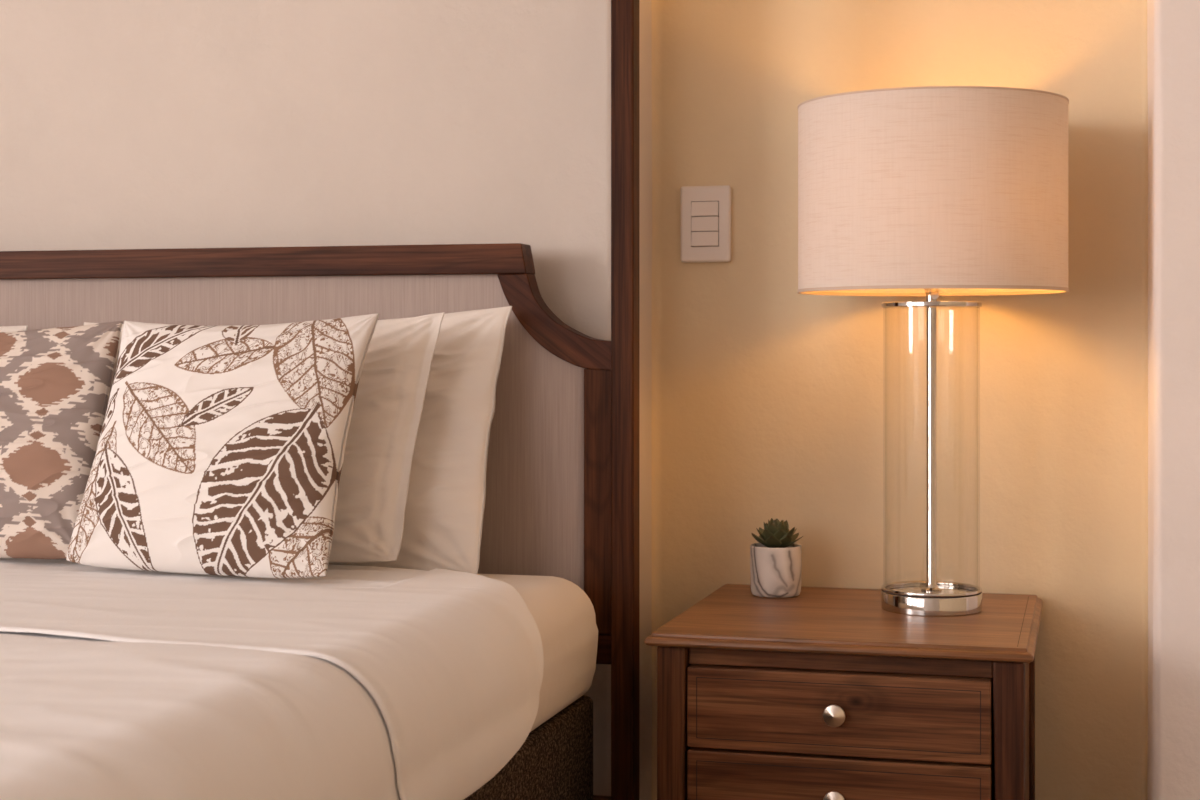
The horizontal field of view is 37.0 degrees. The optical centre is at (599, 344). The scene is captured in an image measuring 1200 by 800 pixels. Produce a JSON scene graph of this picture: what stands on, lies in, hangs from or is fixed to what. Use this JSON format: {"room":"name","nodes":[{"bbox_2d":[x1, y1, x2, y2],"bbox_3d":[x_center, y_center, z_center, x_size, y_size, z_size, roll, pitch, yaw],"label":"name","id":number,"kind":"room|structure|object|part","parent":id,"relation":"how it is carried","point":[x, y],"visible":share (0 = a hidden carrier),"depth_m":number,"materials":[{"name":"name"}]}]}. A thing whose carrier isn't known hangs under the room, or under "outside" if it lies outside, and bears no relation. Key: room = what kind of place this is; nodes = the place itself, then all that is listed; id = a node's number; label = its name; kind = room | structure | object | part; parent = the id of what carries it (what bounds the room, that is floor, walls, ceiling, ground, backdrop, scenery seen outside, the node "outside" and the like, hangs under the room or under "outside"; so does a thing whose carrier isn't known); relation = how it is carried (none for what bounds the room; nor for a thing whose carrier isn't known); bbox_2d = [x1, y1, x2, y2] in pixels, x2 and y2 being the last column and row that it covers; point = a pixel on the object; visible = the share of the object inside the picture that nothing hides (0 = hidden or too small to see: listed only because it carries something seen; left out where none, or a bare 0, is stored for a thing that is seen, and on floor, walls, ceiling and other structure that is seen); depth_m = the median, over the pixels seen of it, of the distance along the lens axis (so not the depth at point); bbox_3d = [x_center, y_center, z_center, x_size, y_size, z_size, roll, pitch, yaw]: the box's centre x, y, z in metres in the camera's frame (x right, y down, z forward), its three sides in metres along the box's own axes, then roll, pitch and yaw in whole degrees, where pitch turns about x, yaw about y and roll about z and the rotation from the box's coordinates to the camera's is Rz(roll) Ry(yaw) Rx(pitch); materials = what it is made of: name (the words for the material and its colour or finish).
{"room":"bedroom","nodes":[
{"label":"bedroom","id":0,"kind":"room"},
{"bbox_2d":[0,0,1199,799],"bbox_3d":[-0.484,-0.345,3.192,6.603,2.750,0.350,0,0,15],"label":"wall","id":1,"kind":"structure","parent":0,"point":[125,124],"depth_m":2.98,"materials":[{"name":"beige paint"}]},
{"bbox_2d":[651,0,1147,799],"bbox_3d":[0.499,-0.345,3.045,0.899,2.750,0.120,0,0,15],"label":"wall niche","id":2,"kind":"object","parent":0,"point":[767,396],"visible":0.66,"depth_m":2.99,"materials":[{"name":"paint"}]},
{"bbox_2d":[681,185,730,262],"bbox_3d":[0.181,-0.207,3.080,0.088,0.131,0.018,0,0,15],"label":"light switch","id":3,"kind":"object","parent":2,"relation":"attached to","point":[705,210],"visible":1,"depth_m":3.07,"materials":[{"name":"white plastic"}]},
{"bbox_3d":[-1.199,1.070,0.547,6.800,0.080,5.830,0,0,15],"label":"floor","id":4,"kind":"structure","parent":0,"visible":0},
{"bbox_2d":[0,0,638,799],"bbox_3d":[-0.882,-0.195,3.022,1.949,2.450,0.058,0,0,15],"label":"headboard","id":5,"kind":"object","parent":4,"relation":"on","point":[562,499],"visible":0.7,"depth_m":2.81,"materials":[{"name":"brown wood"}]},
{"bbox_3d":[-0.882,-0.135,3.025,1.602,0.047,0.052,0,0,15],"label":"headboard rail","id":6,"kind":"part","parent":5,"relation":"part of","materials":[{"name":"brown wood"}]},
{"bbox_3d":[-0.880,0.163,3.030,1.783,0.566,0.028,0,0,15],"label":"headboard panel","id":7,"kind":"part","parent":5,"relation":"part of","materials":[{"name":"beige fabric"}]},
{"bbox_3d":[-0.881,0.470,3.026,1.877,0.046,0.030,0,0,15],"label":"headboard rail","id":8,"kind":"part","parent":5,"relation":"part of","materials":[{"name":"brown wood"}]},
{"bbox_3d":[0.039,-0.195,2.764,0.036,2.450,0.042,0,0,15],"label":"bed post","id":9,"kind":"part","parent":5,"relation":"part of","materials":[{"name":"brown wood"}]},
{"bbox_2d":[464,695,592,799],"bbox_3d":[-1.151,0.780,2.026,1.842,0.499,1.952,0,0,15],"label":"base","id":10,"kind":"object","parent":4,"relation":"on","point":[555,760],"visible":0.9,"depth_m":2.52,"materials":[{"name":"brown fabric"}]},
{"bbox_2d":[477,574,597,731],"bbox_3d":[-1.154,0.436,2.015,1.878,0.184,1.971,0,0,15],"label":"mattress","id":11,"kind":"object","parent":10,"relation":"on","point":[564,616],"visible":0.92,"depth_m":2.55,"materials":[{"name":"white fabric"}]},
{"bbox_2d":[0,326,27,331],"bbox_3d":[-1.317,0.143,3.032,0.737,0.375,0.126,0,0,15],"label":"pillow","id":12,"kind":"object","parent":11,"relation":"on","point":[2,328],"visible":0.11,"depth_m":2.98,"materials":[{"name":"white fabric"}]},
{"bbox_2d":[0,558,543,799],"bbox_3d":[-1.185,0.409,1.901,1.979,0.194,1.852,0,0,15],"label":"duvet","id":13,"kind":"object","parent":11,"relation":"on","point":[351,682],"visible":0.85,"depth_m":1.85,"materials":[{"name":"white fabric"}]},
{"bbox_2d":[0,321,122,558],"bbox_3d":[-0.941,0.139,2.714,0.428,0.351,0.160,0,0,15],"label":"cushion","id":14,"kind":"object","parent":13,"relation":"on","point":[55,383],"visible":0.92,"depth_m":2.65,"materials":[{"name":"fabric"}]},
{"bbox_2d":[66,313,378,578],"bbox_3d":[-0.542,0.137,2.542,0.429,0.364,0.186,0,0,15],"label":"cushion","id":15,"kind":"object","parent":13,"relation":"on","point":[220,451],"visible":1,"depth_m":2.49,"materials":[{"name":"white fabric"}]},
{"bbox_2d":[107,312,443,562],"bbox_3d":[-0.538,0.133,2.683,0.604,0.364,0.143,0,0,15],"label":"pillow","id":16,"kind":"object","parent":13,"relation":"on","point":[391,390],"visible":0.3,"depth_m":2.61,"materials":[{"name":"white fabric"}]},
{"bbox_2d":[84,306,511,573],"bbox_3d":[-0.511,0.142,2.788,0.742,0.403,0.168,0,0,15],"label":"pillow","id":17,"kind":"object","parent":11,"relation":"on","point":[444,511],"visible":0.23,"depth_m":2.68,"materials":[{"name":"white fabric"}]},
{"bbox_2d":[644,584,1042,799],"bbox_3d":[0.392,0.719,2.732,0.537,0.622,0.556,0,0,15],"label":"nightstand","id":18,"kind":"object","parent":4,"relation":"on","point":[818,693],"visible":1,"depth_m":2.50,"materials":[{"name":"brown wood"}]},
{"bbox_3d":[0.106,0.729,2.569,0.042,0.603,0.045,0,0,15],"label":"leg","id":19,"kind":"part","parent":18,"relation":"part of","materials":[{"name":"brown wood"}]},
{"bbox_2d":[750,518,802,597],"bbox_3d":[0.286,0.345,2.926,0.084,0.126,0.085,0,0,42],"label":"potted succulent","id":20,"kind":"object","parent":18,"relation":"on","point":[776,560],"visible":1,"depth_m":2.90,"materials":[{"name":"white ceramic"}]},
{"bbox_2d":[750,543,801,597],"bbox_3d":[0.287,0.367,2.926,0.084,0.082,0.084,0,0,15],"label":"pot","id":21,"kind":"object","parent":20,"relation":"attached to","point":[775,568],"depth_m":2.89,"materials":[{"name":"ceramic"}]},
{"bbox_3d":[0.324,0.630,2.477,0.031,0.031,0.026,0,0,15],"label":"knob","id":22,"kind":"part","parent":18,"relation":"part of","materials":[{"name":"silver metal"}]},
{"bbox_3d":[0.324,0.511,2.477,0.031,0.031,0.026,0,0,15],"label":"knob","id":23,"kind":"part","parent":18,"relation":"part of","materials":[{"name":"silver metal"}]},
{"bbox_3d":[0.379,0.513,2.680,0.421,0.114,0.400,0,0,15],"label":"drawer","id":24,"kind":"part","parent":18,"relation":"part of","materials":[{"name":"brown wood"}]},
{"bbox_3d":[0.379,0.632,2.680,0.421,0.116,0.400,0,0,15],"label":"drawer","id":25,"kind":"part","parent":18,"relation":"part of","materials":[{"name":"brown wood"}]},
{"bbox_2d":[798,86,1068,615],"bbox_3d":[0.512,0.019,2.772,0.411,0.778,0.411,0,0,15],"label":"table lamp","id":26,"kind":"object","parent":18,"relation":"on","point":[932,192],"visible":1,"depth_m":2.60,"materials":[{"name":"beige fabric"}]},
{"bbox_3d":[0.512,0.161,2.772,0.032,0.438,0.032,0,0,15],"label":"rod","id":27,"kind":"part","parent":26,"relation":"part of","materials":[{"name":"silver metal"}]},
{"bbox_2d":[925,288,938,300],"bbox_3d":[0.534,-0.117,2.752,0.074,0.101,0.050,0,0,15],"label":"bulb socket","id":28,"kind":"object","parent":26,"relation":"attached to","point":[931,294],"depth_m":2.76,"materials":[{"name":"silver metal"}]},
{"bbox_3d":[0.512,-0.226,2.772,0.409,0.286,0.409,0,0,15],"label":"lamp shade","id":29,"kind":"part","parent":26,"relation":"part of","materials":[{"name":"fabric"}]},
{"bbox_3d":[0.512,-0.369,2.772,0.411,0.003,0.411,0,0,15],"label":"shade trim","id":30,"kind":"part","parent":26,"relation":"part of","materials":[{"name":"beige fabric"}]},
{"bbox_3d":[0.512,-0.084,2.772,0.411,0.005,0.411,0,0,15],"label":"shade trim","id":31,"kind":"part","parent":26,"relation":"part of","materials":[{"name":"beige fabric"}]},
{"bbox_3d":[0.558,0.729,2.447,0.042,0.603,0.045,0,0,15],"label":"leg","id":32,"kind":"part","parent":18,"relation":"part of","materials":[{"name":"brown wood"}]},
{"bbox_3d":[0.626,0.579,2.678,0.016,0.303,0.437,0,0,15],"label":"panel","id":33,"kind":"part","parent":18,"relation":"part of","materials":[{"name":"brown wood"}]},
{"bbox_3d":[0.683,0.729,2.912,0.042,0.603,0.045,0,0,15],"label":"leg","id":34,"kind":"part","parent":18,"relation":"part of","materials":[{"name":"brown wood"}]}
]}

